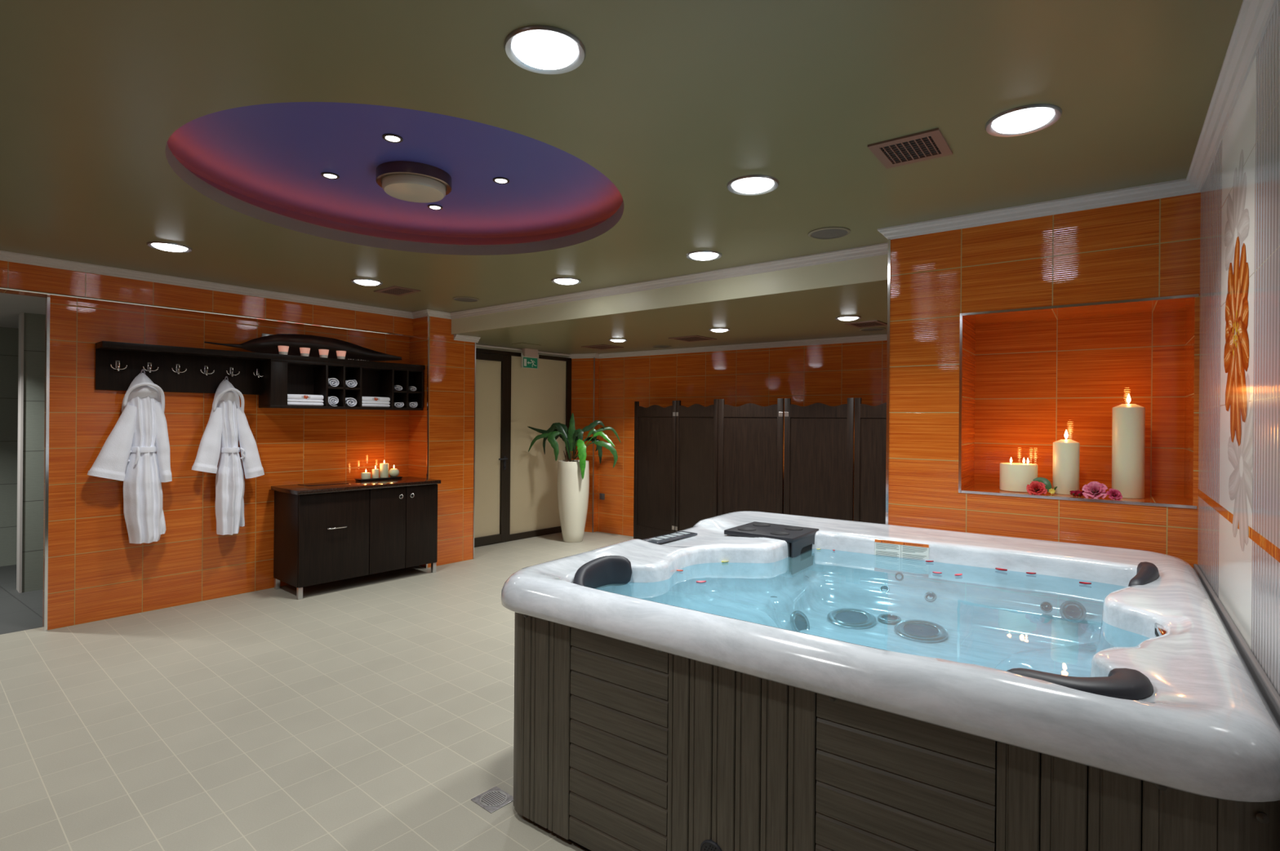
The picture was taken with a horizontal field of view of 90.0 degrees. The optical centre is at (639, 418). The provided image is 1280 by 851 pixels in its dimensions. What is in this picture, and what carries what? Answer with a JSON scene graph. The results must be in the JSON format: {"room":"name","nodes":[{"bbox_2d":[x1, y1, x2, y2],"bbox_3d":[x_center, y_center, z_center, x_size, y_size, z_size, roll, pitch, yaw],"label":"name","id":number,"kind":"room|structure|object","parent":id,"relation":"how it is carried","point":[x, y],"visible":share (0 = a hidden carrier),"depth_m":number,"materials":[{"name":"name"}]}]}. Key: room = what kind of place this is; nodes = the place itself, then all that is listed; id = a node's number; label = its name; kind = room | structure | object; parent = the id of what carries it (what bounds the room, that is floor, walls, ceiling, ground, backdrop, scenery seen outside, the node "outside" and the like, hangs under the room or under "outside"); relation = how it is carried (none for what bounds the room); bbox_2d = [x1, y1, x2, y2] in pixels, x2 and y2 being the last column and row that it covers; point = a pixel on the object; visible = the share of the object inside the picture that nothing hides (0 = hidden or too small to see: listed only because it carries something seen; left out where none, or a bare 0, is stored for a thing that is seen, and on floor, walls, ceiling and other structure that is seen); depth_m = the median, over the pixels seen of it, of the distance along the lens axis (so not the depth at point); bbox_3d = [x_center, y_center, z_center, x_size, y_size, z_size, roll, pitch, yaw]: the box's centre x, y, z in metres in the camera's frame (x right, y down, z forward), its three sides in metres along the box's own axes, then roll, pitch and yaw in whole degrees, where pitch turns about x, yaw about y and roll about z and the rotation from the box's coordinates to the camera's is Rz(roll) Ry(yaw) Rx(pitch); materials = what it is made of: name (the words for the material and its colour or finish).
{"room":"spa hot tub room","nodes":[
{"label":"spa hot tub room","id":0,"kind":"room"},
{"bbox_2d":[0,564,43,635],"bbox_3d":[-5.197,1.447,5.451,3.092,0.001,3.795,0,0,36],"label":"floor","id":1,"kind":"structure","parent":0,"point":[22,611],"depth_m":4.95,"materials":[{"name":"tile"}]},
{"bbox_2d":[0,312,45,592],"bbox_3d":[-5.145,0.277,5.415,2.670,2.340,3.600,0,0,40],"label":"wall","id":2,"kind":"structure","parent":0,"point":[34,325],"depth_m":5.41,"materials":[{"name":"grey tile"}]},
{"bbox_2d":[16,312,24,593],"bbox_3d":[-5.201,0.282,5.371,0.173,2.330,0.016,0,0,40],"label":"trim","id":3,"kind":"structure","parent":2,"relation":"attached to","point":[21,316],"depth_m":5.32,"materials":[{"name":"grey paint"}]},
{"bbox_2d":[0,293,45,328],"bbox_3d":[-5.177,-0.883,5.451,3.092,0.001,3.795,0,0,36],"label":"ceiling","id":4,"kind":"structure","parent":0,"point":[11,305],"depth_m":5.05,"materials":[{"name":"grey paint"}]},
{"bbox_2d":[0,260,413,337],"bbox_3d":[-3.967,-0.966,4.496,0.299,0.235,5.210,0,0,40],"label":"wall","id":5,"kind":"structure","parent":0,"point":[13,275],"depth_m":4.93,"materials":[{"name":"orange tile"}]},
{"bbox_2d":[0,287,413,337],"bbox_3d":[-3.920,-0.848,4.455,0.014,0.012,5.213,0,0,38],"label":"trim","id":6,"kind":"structure","parent":5,"relation":"attached to","point":[2,288],"depth_m":4.95,"materials":[{"name":"silver metal"}]},
{"bbox_2d":[0,0,1277,319],"bbox_3d":[-1.475,-1.034,2.703,6.216,0.056,5.610,0,0,36],"label":"crown molding","id":7,"kind":"structure","parent":5,"relation":"attached to","point":[1254,16],"depth_m":3.30,"materials":[{"name":"grey paint"}]},
{"bbox_2d":[43,295,409,630],"bbox_3d":[-4.052,0.256,4.557,0.190,2.400,5.215,0,0,38],"label":"wall","id":8,"kind":"structure","parent":0,"point":[95,573],"depth_m":4.97,"materials":[{"name":"orange tile"}]},
{"bbox_2d":[44,294,50,631],"bbox_3d":[-4.069,0.304,4.391,0.016,2.305,0.016,0,0,36],"label":"trim","id":9,"kind":"structure","parent":8,"relation":"attached to","point":[48,297],"depth_m":4.39,"materials":[{"name":"silver metal"}]},
{"bbox_2d":[95,341,424,410],"bbox_3d":[-3.031,-0.313,5.470,0.265,0.445,2.477,0,0,40],"label":"wall shelf","id":10,"kind":"object","parent":8,"relation":"attached to","point":[283,375],"visible":0.99,"depth_m":5.31,"materials":[{"name":"brown wood"}]},
{"bbox_2d":[142,362,159,373],"bbox_3d":[-3.670,-0.384,4.795,0.045,0.080,0.099,0,0,40],"label":"coat hook","id":11,"kind":"object","parent":10,"relation":"attached to","point":[148,364],"visible":1,"depth_m":4.80,"materials":[{"name":"silver metal"}]},
{"bbox_2d":[87,368,172,543],"bbox_3d":[-3.701,0.273,4.663,0.179,1.282,0.495,0,0,40],"label":"bathrobe","id":12,"kind":"object","parent":11,"relation":"hanging from","point":[128,455],"visible":1,"depth_m":4.69,"materials":[{"name":"white fabric"}]},
{"bbox_2d":[121,373,164,413],"bbox_3d":[-3.650,-0.161,4.718,0.175,0.360,0.253,0,0,40],"label":"hood","id":13,"kind":"object","parent":12,"relation":"attached to","point":[142,395],"depth_m":4.70,"materials":[{"name":"white fabric"}]},
{"bbox_2d":[191,376,264,535],"bbox_3d":[-3.296,0.292,5.147,0.171,1.270,0.516,0,0,40],"label":"bathrobe","id":14,"kind":"object","parent":10,"relation":"attached to","point":[228,424],"visible":1,"depth_m":5.13,"materials":[{"name":"white fabric"}]},
{"bbox_2d":[212,379,244,413],"bbox_3d":[-3.298,-0.137,5.139,0.167,0.358,0.226,0,0,40],"label":"hood","id":15,"kind":"object","parent":14,"relation":"attached to","point":[226,398],"depth_m":5.12,"materials":[{"name":"white fabric"}]},
{"bbox_2d":[277,346,288,355],"bbox_3d":[-2.986,-0.571,5.359,0.082,0.072,0.082,0,0,40],"label":"cup","id":16,"kind":"object","parent":10,"relation":"on","point":[283,350],"visible":0.99,"depth_m":5.33,"materials":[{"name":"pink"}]},
{"bbox_2d":[204,333,401,361],"bbox_3d":[-2.891,-0.637,5.632,0.136,0.205,1.646,0,0,40],"label":"decorative panel","id":17,"kind":"object","parent":10,"relation":"on","point":[268,344],"visible":0.9,"depth_m":5.66,"materials":[{"name":"brown wood"}]},
{"bbox_2d":[299,347,310,356],"bbox_3d":[-2.874,-0.571,5.490,0.082,0.072,0.082,0,0,40],"label":"cup","id":18,"kind":"object","parent":10,"relation":"on","point":[304,352],"visible":0.98,"depth_m":5.46,"materials":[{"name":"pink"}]},
{"bbox_2d":[287,402,323,406],"bbox_3d":[-2.945,-0.127,5.561,0.201,0.030,0.295,0,0,40],"label":"folded towel","id":19,"kind":"object","parent":10,"relation":"on","point":[314,404],"visible":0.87,"depth_m":5.50,"materials":[{"name":"white fabric"}]},
{"bbox_2d":[287,399,323,403],"bbox_3d":[-2.945,-0.154,5.561,0.201,0.024,0.295,0,0,40],"label":"folded towel","id":20,"kind":"object","parent":19,"relation":"on","point":[288,400],"visible":0.87,"depth_m":5.48,"materials":[{"name":"white fabric"}]},
{"bbox_2d":[287,394,323,399],"bbox_3d":[-2.944,-0.187,5.560,0.203,0.043,0.295,0,0,40],"label":"folded towel","id":21,"kind":"object","parent":20,"relation":"on","point":[302,397],"visible":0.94,"depth_m":5.49,"materials":[{"name":"white fabric"}]},
{"bbox_2d":[318,349,328,358],"bbox_3d":[-2.772,-0.570,5.611,0.082,0.072,0.082,0,0,40],"label":"cup","id":22,"kind":"object","parent":10,"relation":"on","point":[322,353],"visible":0.98,"depth_m":5.58,"materials":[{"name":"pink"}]},
{"bbox_2d":[328,396,338,406],"bbox_3d":[-2.792,-0.155,5.739,0.194,0.089,0.094,0,0,40],"label":"rolled towel","id":23,"kind":"object","parent":10,"relation":"in","point":[331,400],"visible":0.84,"depth_m":5.68,"materials":[{"name":"white fabric"}]},
{"bbox_2d":[328,377,338,386],"bbox_3d":[-2.792,-0.323,5.737,0.194,0.078,0.104,0,0,40],"label":"rolled towel","id":24,"kind":"object","parent":10,"relation":"in","point":[332,382],"visible":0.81,"depth_m":5.69,"materials":[{"name":"white fabric"}]},
{"bbox_2d":[345,397,356,406],"bbox_3d":[-2.689,-0.151,5.859,0.194,0.082,0.108,0,0,40],"label":"rolled towel","id":25,"kind":"object","parent":10,"relation":"in","point":[349,402],"visible":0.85,"depth_m":5.81,"materials":[{"name":"white fabric"}]},
{"bbox_2d":[345,379,357,387],"bbox_3d":[-2.684,-0.320,5.863,0.194,0.074,0.101,0,0,40],"label":"rolled towel","id":26,"kind":"object","parent":10,"relation":"in","point":[348,384],"visible":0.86,"depth_m":5.81,"materials":[{"name":"white fabric"}]},
{"bbox_2d":[361,404,390,407],"bbox_3d":[-2.540,-0.123,6.038,0.201,0.030,0.275,0,0,40],"label":"folded towel","id":27,"kind":"object","parent":10,"relation":"on","point":[362,405],"visible":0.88,"depth_m":5.97,"materials":[{"name":"white fabric"}]},
{"bbox_2d":[361,401,390,404],"bbox_3d":[-2.540,-0.150,6.038,0.201,0.024,0.275,0,0,40],"label":"folded towel","id":28,"kind":"object","parent":27,"relation":"on","point":[362,402],"visible":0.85,"depth_m":5.97,"materials":[{"name":"white fabric"}]},
{"bbox_2d":[362,396,390,401],"bbox_3d":[-2.538,-0.184,6.037,0.203,0.043,0.275,0,0,40],"label":"folded towel","id":29,"kind":"object","parent":28,"relation":"on","point":[364,398],"visible":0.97,"depth_m":5.97,"materials":[{"name":"white fabric"}]},
{"bbox_2d":[0,531,633,850],"bbox_3d":[-0.604,1.485,3.923,6.788,0.001,9.032,0,0,36],"label":"floor","id":30,"kind":"structure","parent":0,"point":[370,713],"depth_m":3.13,"materials":[{"name":"beige tile"}]},
{"bbox_2d":[271,476,440,599],"bbox_3d":[-2.540,1.024,5.811,0.554,0.889,1.303,0,0,40],"label":"base cabinet","id":31,"kind":"object","parent":30,"relation":"on","point":[331,531],"visible":1,"depth_m":5.51,"materials":[{"name":"brown wood"}]},
{"bbox_2d":[271,476,440,495],"bbox_3d":[-2.537,0.599,5.811,0.553,0.033,1.303,0,0,40],"label":"countertop","id":32,"kind":"structure","parent":31,"relation":"on","point":[298,490],"depth_m":5.60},
{"bbox_2d":[354,476,403,481],"bbox_3d":[-2.495,0.574,6.121,0.120,0.018,0.424,0,0,40],"label":"tray","id":33,"kind":"object","parent":32,"relation":"on","point":[388,477],"visible":0.9,"depth_m":6.06,"materials":[{"name":"black wood"}]},
{"bbox_2d":[379,460,388,478],"bbox_3d":[-2.462,0.481,6.160,0.080,0.168,0.080,0,0,40],"label":"candle","id":34,"kind":"object","parent":33,"relation":"on","point":[384,468],"visible":1,"depth_m":6.12,"materials":[{"name":"beige wax"}]},
{"bbox_2d":[388,465,399,477],"bbox_3d":[-2.397,0.507,6.236,0.098,0.116,0.098,0,0,40],"label":"candle","id":35,"kind":"object","parent":33,"relation":"on","point":[393,473],"visible":1,"depth_m":6.20,"materials":[{"name":"beige wax"}]},
{"bbox_2d":[471,786,513,813],"bbox_3d":[-0.571,1.483,2.494,0.130,0.004,0.120,0,0,40],"label":"floor drain","id":36,"kind":"object","parent":30,"relation":"on","point":[494,799],"visible":0.96,"depth_m":2.49,"materials":[{"name":"metal"}]},
{"bbox_2d":[528,413,621,542],"bbox_3d":[-0.829,0.704,7.759,1.159,1.558,0.427,0,0,7],"label":"potted plant","id":37,"kind":"object","parent":30,"relation":"on","point":[573,476],"visible":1,"depth_m":7.65,"materials":[{"name":"green plant"}]},
{"bbox_2d":[633,397,886,539],"bbox_3d":[1.097,0.649,6.534,3.425,1.700,0.328,0,0,42],"label":"folding screen","id":38,"kind":"object","parent":30,"relation":"on","point":[695,463],"visible":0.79,"depth_m":6.38,"materials":[{"name":"brown wood"}]},
{"bbox_2d":[500,511,1279,850],"bbox_3d":[0.880,1.014,2.541,2.162,0.967,2.020,0,0,36],"label":"hot tub","id":39,"kind":"object","parent":30,"relation":"on","point":[858,695],"visible":1,"depth_m":1.87,"materials":[{"name":"white plastic"}]},
{"bbox_2d":[699,840,721,850],"bbox_3d":[0.211,1.280,1.878,0.080,0.080,0.011,0,0,36],"label":"air vent","id":40,"kind":"object","parent":39,"relation":"attached to","point":[704,845],"depth_m":1.88,"materials":[{"name":"black plastic"}]},
{"bbox_2d":[790,610,809,631],"bbox_3d":[0.685,0.878,2.740,0.110,0.102,0.056,0,0,-37],"label":"jet","id":41,"kind":"object","parent":39,"relation":"attached to","point":[799,622],"depth_m":2.74,"materials":[{"name":"grey"}]},
{"bbox_2d":[826,608,876,629],"bbox_3d":[0.950,0.896,2.874,0.210,0.035,0.209,0,0,36],"label":"jet","id":42,"kind":"object","parent":39,"relation":"attached to","point":[840,619],"depth_m":2.86,"materials":[{"name":"grey"}]},
{"bbox_2d":[893,620,948,643],"bbox_3d":[1.190,0.898,2.711,0.210,0.035,0.209,0,0,36],"label":"jet","id":43,"kind":"object","parent":39,"relation":"attached to","point":[908,631],"depth_m":2.70,"materials":[{"name":"grey"}]},
{"bbox_2d":[408,316,475,568],"bbox_3d":[-2.138,0.202,6.705,0.623,2.540,0.589,0,0,36],"label":"wall","id":44,"kind":"structure","parent":0,"point":[451,362],"depth_m":6.49,"materials":[{"name":"orange tile"}]},
{"bbox_2d":[425,315,429,568],"bbox_3d":[-2.092,0.230,6.302,0.012,2.485,0.012,0,0,36],"label":"trim","id":45,"kind":"structure","parent":44,"relation":"attached to","point":[428,362],"depth_m":6.30,"materials":[{"name":"silver metal"}]},
{"bbox_2d":[453,334,480,342],"bbox_3d":[-1.785,-0.829,6.618,0.052,0.056,0.290,0,0,40],"label":"crown molding","id":46,"kind":"structure","parent":44,"relation":"attached to","point":[456,337],"depth_m":6.61,"materials":[{"name":"grey paint"}]},
{"bbox_2d":[472,342,475,559],"bbox_3d":[-1.740,0.335,6.721,0.010,2.282,0.010,0,0,36],"label":"trim","id":47,"kind":"structure","parent":44,"relation":"attached to","point":[475,343],"depth_m":6.72,"materials":[{"name":"silver metal"}]},
{"bbox_2d":[0,0,1243,312],"bbox_3d":[-1.630,-1.141,2.966,7.350,0.155,6.350,0,0,36],"label":"ceiling","id":48,"kind":"structure","parent":0,"point":[211,128],"depth_m":2.33,"materials":[{"name":"paint"}]},
{"bbox_2d":[146,241,192,253],"bbox_3d":[-2.929,-1.063,3.988,0.230,0.024,0.230,0,0,36],"label":"recessed light","id":49,"kind":"object","parent":48,"relation":"in","point":[162,246],"visible":1,"depth_m":3.95,"materials":[{"name":"grey"}]},
{"bbox_2d":[151,243,187,252],"bbox_3d":[-2.929,-1.062,3.988,0.184,0.022,0.184,0,0,36],"label":"diffuser","id":50,"kind":"object","parent":49,"relation":"attached to","point":[172,247],"depth_m":3.95,"materials":[{"name":"white"}]},
{"bbox_2d":[320,172,339,179],"bbox_3d":[-1.549,-1.212,3.200,0.084,0.012,0.084,0,0,36],"label":"recessed light","id":51,"kind":"object","parent":48,"relation":"in","point":[331,175],"visible":1,"depth_m":3.19,"materials":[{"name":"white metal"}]},
{"bbox_2d":[351,278,382,285],"bbox_3d":[-2.125,-1.056,4.983,0.230,0.024,0.230,0,0,36],"label":"recessed light","id":52,"kind":"object","parent":48,"relation":"in","point":[363,282],"visible":1,"depth_m":4.93,"materials":[{"name":"grey glass"}]},
{"bbox_2d":[354,280,379,285],"bbox_3d":[-2.125,-1.055,4.983,0.184,0.022,0.184,0,0,36],"label":"diffuser","id":53,"kind":"object","parent":52,"relation":"attached to","point":[364,282],"depth_m":4.94,"materials":[{"name":"white"}]},
{"bbox_2d":[382,133,403,142],"bbox_3d":[-1.068,-1.208,2.765,0.084,0.012,0.084,0,0,36],"label":"recessed light","id":54,"kind":"object","parent":48,"relation":"in","point":[392,138],"visible":1,"depth_m":2.75,"materials":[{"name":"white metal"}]},
{"bbox_2d":[385,135,399,142],"bbox_3d":[-1.068,-1.206,2.765,0.060,0.008,0.060,0,0,36],"label":"diffuser","id":55,"kind":"object","parent":54,"relation":"attached to","point":[388,138],"depth_m":2.75,"materials":[{"name":"white"}]},
{"bbox_2d":[373,285,420,296],"bbox_3d":[-2.022,-1.063,5.328,0.340,0.008,0.230,0,0,40],"label":"ceiling vent","id":56,"kind":"object","parent":48,"relation":"in","point":[394,291],"visible":1,"depth_m":5.32,"materials":[{"name":"brown metal"}]},
{"bbox_2d":[375,160,451,203],"bbox_3d":[-1.125,-1.165,3.191,0.356,0.098,0.356,0,0,36],"label":"ceiling lamp","id":57,"kind":"object","parent":48,"relation":"attached to","point":[405,180],"visible":1,"depth_m":3.09,"materials":[{"name":"brown metal"}]},
{"bbox_2d":[452,296,479,302],"bbox_3d":[-1.545,-1.058,5.681,0.230,0.009,0.230,0,0,36],"label":"ceiling speaker","id":58,"kind":"object","parent":48,"relation":"attached to","point":[461,299],"visible":1,"depth_m":5.65,"materials":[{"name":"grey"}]},
{"bbox_2d":[454,297,476,302],"bbox_3d":[-1.545,-1.056,5.681,0.200,0.005,0.200,0,0,36],"label":"grille","id":59,"kind":"object","parent":58,"relation":"attached to","point":[462,300],"depth_m":5.67,"materials":[{"name":"grey metal"}]},
{"bbox_2d":[493,177,509,184],"bbox_3d":[-0.704,-1.205,3.247,0.084,0.012,0.084,0,0,36],"label":"recessed light","id":60,"kind":"object","parent":48,"relation":"in","point":[501,180],"visible":1,"depth_m":3.23,"materials":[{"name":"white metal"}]},
{"bbox_2d":[504,25,585,74],"bbox_3d":[-0.270,-1.040,1.825,0.230,0.024,0.230,0,0,36],"label":"recessed light","id":61,"kind":"object","parent":48,"relation":"in","point":[539,49],"visible":1,"depth_m":1.80,"materials":[{"name":"grey glass"}]},
{"bbox_2d":[512,31,577,69],"bbox_3d":[-0.270,-1.040,1.825,0.184,0.022,0.184,0,0,36],"label":"diffuser","id":62,"kind":"object","parent":61,"relation":"attached to","point":[531,50],"depth_m":1.80,"materials":[{"name":"white"}]},
{"bbox_2d":[551,277,581,284],"bbox_3d":[-0.562,-1.043,4.884,0.230,0.024,0.230,0,0,36],"label":"recessed light","id":63,"kind":"object","parent":48,"relation":"in","point":[562,281],"visible":1,"depth_m":4.84,"materials":[{"name":"grey"}]},
{"bbox_2d":[554,279,578,284],"bbox_3d":[-0.562,-1.042,4.884,0.184,0.022,0.184,0,0,36],"label":"diffuser","id":64,"kind":"object","parent":63,"relation":"attached to","point":[562,282],"depth_m":4.85,"materials":[{"name":"white"}]},
{"bbox_2d":[685,250,721,261],"bbox_3d":[0.408,-1.035,4.091,0.230,0.024,0.230,0,0,36],"label":"recessed light","id":65,"kind":"object","parent":48,"relation":"in","point":[699,255],"visible":1,"depth_m":4.05,"materials":[{"name":"grey"}]},
{"bbox_2d":[689,252,718,260],"bbox_3d":[0.408,-1.034,4.091,0.184,0.022,0.184,0,0,36],"label":"diffuser","id":66,"kind":"object","parent":65,"relation":"attached to","point":[693,255],"depth_m":4.05,"materials":[{"name":"white"}]},
{"bbox_2d":[726,174,778,195],"bbox_3d":[0.503,-1.034,2.856,0.230,0.024,0.230,0,0,36],"label":"recessed light","id":67,"kind":"object","parent":48,"relation":"in","point":[752,184],"visible":1,"depth_m":2.82,"materials":[{"name":"grey"}]},
{"bbox_2d":[732,177,773,193],"bbox_3d":[0.503,-1.033,2.856,0.184,0.022,0.184,0,0,36],"label":"diffuser","id":68,"kind":"object","parent":67,"relation":"attached to","point":[745,185],"depth_m":2.82,"materials":[{"name":"white"}]},
{"bbox_2d":[808,226,850,239],"bbox_3d":[1.060,-1.037,3.583,0.230,0.009,0.230,0,0,36],"label":"ceiling speaker","id":69,"kind":"object","parent":48,"relation":"attached to","point":[827,233],"visible":1,"depth_m":3.56,"materials":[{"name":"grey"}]},
{"bbox_2d":[811,229,847,238],"bbox_3d":[1.060,-1.035,3.583,0.200,0.005,0.200,0,0,36],"label":"grille","id":70,"kind":"object","parent":69,"relation":"attached to","point":[818,233],"depth_m":3.57,"materials":[{"name":"grey metal"}]},
{"bbox_2d":[867,128,952,168],"bbox_3d":[1.044,-1.037,2.467,0.250,0.008,0.260,0,0,36],"label":"ceiling vent","id":71,"kind":"object","parent":48,"relation":"in","point":[928,144],"visible":1,"depth_m":2.46,"materials":[{"name":"brown metal"}]},
{"bbox_2d":[985,103,1062,137],"bbox_3d":[1.329,-1.027,2.224,0.230,0.024,0.230,0,0,36],"label":"recessed light","id":72,"kind":"object","parent":48,"relation":"in","point":[1030,118],"visible":1,"depth_m":2.19,"materials":[{"name":"grey"}]},
{"bbox_2d":[992,108,1053,133],"bbox_3d":[1.329,-1.026,2.224,0.184,0.022,0.184,0,0,36],"label":"diffuser","id":73,"kind":"object","parent":72,"relation":"attached to","point":[1027,121],"depth_m":2.20,"materials":[{"name":"white"}]},
{"bbox_2d":[451,254,888,357],"bbox_3d":[0.672,-0.940,6.072,7.300,0.208,2.815,0,0,36],"label":"ceiling","id":74,"kind":"structure","parent":0,"point":[802,303],"depth_m":5.30,"materials":[{"name":"paint"}]},
{"bbox_2d":[520,348,538,368],"bbox_3d":[-1.345,-0.736,7.833,0.060,0.235,0.268,0,0,40],"label":"exit sign","id":75,"kind":"object","parent":74,"relation":"hanging from","point":[529,357],"visible":1,"depth_m":7.81,"materials":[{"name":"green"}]},
{"bbox_2d":[582,344,623,350],"bbox_3d":[-0.441,-0.842,7.515,0.360,0.008,0.340,0,0,40],"label":"ceiling vent","id":76,"kind":"object","parent":74,"relation":"in","point":[601,347],"visible":1,"depth_m":7.50,"materials":[{"name":"brown metal"}]},
{"bbox_2d":[668,335,716,342],"bbox_3d":[0.549,-0.833,6.667,0.360,0.008,0.360,0,0,40],"label":"ceiling vent","id":77,"kind":"object","parent":74,"relation":"in","point":[693,338],"visible":1,"depth_m":6.65,"materials":[{"name":"brown metal"}]},
{"bbox_2d":[708,328,730,332],"bbox_3d":[0.744,-0.824,5.989,0.200,0.024,0.200,0,0,36],"label":"recessed light","id":78,"kind":"object","parent":74,"relation":"in","point":[714,330],"visible":1,"depth_m":5.94,"materials":[{"name":"grey"}]},
{"bbox_2d":[835,315,861,320],"bbox_3d":[1.701,-0.816,5.231,0.200,0.024,0.200,0,0,36],"label":"recessed light","id":79,"kind":"object","parent":74,"relation":"in","point":[842,317],"visible":1,"depth_m":5.18,"materials":[{"name":"grey"}]},
{"bbox_2d":[838,316,857,320],"bbox_3d":[1.701,-0.815,5.231,0.160,0.022,0.160,0,0,36],"label":"diffuser","id":80,"kind":"object","parent":79,"relation":"attached to","point":[841,318],"depth_m":5.19,"materials":[{"name":"white"}]},
{"bbox_2d":[844,320,887,328],"bbox_3d":[1.976,-0.822,5.560,0.280,0.008,0.300,0,0,40],"label":"ceiling vent","id":81,"kind":"object","parent":74,"relation":"in","point":[868,323],"visible":0.97,"depth_m":5.55,"materials":[{"name":"brown metal"}]},
{"bbox_2d":[859,327,885,331],"bbox_3d":[2.132,-0.820,5.867,0.230,0.009,0.230,0,0,36],"label":"ceiling speaker","id":82,"kind":"object","parent":74,"relation":"attached to","point":[867,329],"visible":1,"depth_m":5.83,"materials":[{"name":"brown"}]},
{"bbox_2d":[570,340,887,537],"bbox_3d":[0.995,0.332,5.882,6.177,2.332,2.272,0,0,36],"label":"wall","id":83,"kind":"structure","parent":0,"point":[828,375],"depth_m":7.58,"materials":[{"name":"orange tile"}]},
{"bbox_2d":[474,348,571,546],"bbox_3d":[-1.585,0.335,7.685,0.131,2.283,2.070,0,0,40],"label":"door","id":84,"kind":"structure","parent":83,"relation":"in","point":[516,494],"depth_m":7.80,"materials":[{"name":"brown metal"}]},
{"bbox_2d":[475,343,570,355],"bbox_3d":[-1.506,-0.843,7.751,0.024,0.021,1.860,0,0,40],"label":"door frame","id":85,"kind":"structure","parent":83,"relation":"attached to","point":[482,345],"depth_m":7.71,"materials":[{"name":"grey paint"}]},
{"bbox_2d":[592,357,595,533],"bbox_3d":[-0.605,0.344,8.349,0.012,2.282,0.012,0,0,36],"label":"trim","id":86,"kind":"structure","parent":83,"relation":"attached to","point":[593,357],"depth_m":8.35,"materials":[{"name":"silver metal"}]},
{"bbox_2d":[568,333,887,359],"bbox_3d":[1.599,-0.801,6.711,6.157,0.056,0.231,0,0,36],"label":"crown molding","id":87,"kind":"structure","parent":83,"relation":"attached to","point":[875,337],"depth_m":7.16,"materials":[{"name":"grey paint"}]},
{"bbox_2d":[888,192,1200,568],"bbox_3d":[2.089,0.237,3.327,1.395,2.540,0.560,0,0,36],"label":"wall","id":88,"kind":"structure","parent":0,"point":[1030,378],"depth_m":3.26,"materials":[{"name":"orange tile"}]},
{"bbox_2d":[885,239,890,524],"bbox_3d":[1.359,0.259,3.513,0.014,2.485,0.014,0,0,36],"label":"trim","id":89,"kind":"structure","parent":88,"relation":"attached to","point":[889,240],"depth_m":3.51,"materials":[{"name":"silver metal"}]},
{"bbox_2d":[1000,457,1037,493],"bbox_3d":[1.966,0.288,3.324,0.170,0.172,0.170,0,0,36],"label":"candle","id":90,"kind":"object","parent":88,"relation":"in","point":[1014,477],"visible":0.97,"depth_m":3.26,"materials":[{"name":"beige wax"}]},
{"bbox_2d":[1026,480,1047,495],"bbox_3d":[1.956,0.346,3.155,0.088,0.075,0.050,0,0,26],"label":"rose","id":91,"kind":"object","parent":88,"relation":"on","point":[1037,488],"visible":0.98,"depth_m":3.15,"materials":[{"name":"red plant"}]},
{"bbox_2d":[1032,477,1057,493],"bbox_3d":[2.026,0.333,3.194,0.039,0.076,0.116,0,0,-17],"label":"flower","id":92,"kind":"object","parent":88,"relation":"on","point":[1048,486],"visible":0.98,"depth_m":3.20,"materials":[{"name":"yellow plant"}]},
{"bbox_2d":[1052,430,1079,494],"bbox_3d":[2.135,0.215,3.207,0.112,0.321,0.112,0,0,36],"label":"candle","id":93,"kind":"object","parent":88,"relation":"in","point":[1066,453],"visible":0.86,"depth_m":3.16,"materials":[{"name":"beige wax"}]},
{"bbox_2d":[958,293,1199,509],"bbox_3d":[2.026,-0.078,3.032,0.932,0.925,0.014,0,0,36],"label":"trim","id":94,"kind":"structure","parent":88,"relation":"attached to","point":[962,315],"depth_m":3.09,"materials":[{"name":"silver metal"}]},
{"bbox_2d":[1081,481,1107,498],"bbox_3d":[2.155,0.342,3.031,0.102,0.084,0.061,0,0,37],"label":"rose","id":95,"kind":"object","parent":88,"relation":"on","point":[1094,490],"visible":0.99,"depth_m":3.03,"materials":[{"name":"pink plant"}]},
{"bbox_2d":[1106,488,1122,500],"bbox_3d":[2.213,0.354,2.984,0.063,0.053,0.039,0,0,4],"label":"rose","id":96,"kind":"object","parent":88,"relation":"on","point":[1116,495],"visible":0.99,"depth_m":2.98,"materials":[{"name":"pink plant"}]},
{"bbox_2d":[1111,394,1145,498],"bbox_3d":[2.348,0.128,3.077,0.126,0.498,0.126,0,0,36],"label":"candle","id":97,"kind":"object","parent":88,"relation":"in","point":[1128,420],"visible":0.94,"depth_m":3.03,"materials":[{"name":"beige wax"}]},
{"bbox_2d":[1197,0,1279,696],"bbox_3d":[0.869,0.227,0.658,0.001,2.540,5.190,0,0,36],"label":"wall","id":98,"kind":"structure","parent":0,"point":[1246,583],"depth_m":1.73,"materials":[{"name":"white tile"}]},
{"bbox_2d":[1193,564,1279,726],"bbox_3d":[0.903,0.640,0.722,0.013,0.055,5.038,0,0,36],"label":"trim","id":99,"kind":"structure","parent":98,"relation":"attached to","point":[1271,696],"depth_m":1.69,"materials":[{"name":"grey plastic"}]},
{"bbox_2d":[1223,149,1253,551],"bbox_3d":[1.817,-0.208,1.950,0.001,1.183,0.561,0,0,36],"label":"print","id":100,"kind":"object","parent":98,"relation":"attached to","point":[1236,355],"visible":1,"depth_m":1.92,"materials":[{"name":"orange"}]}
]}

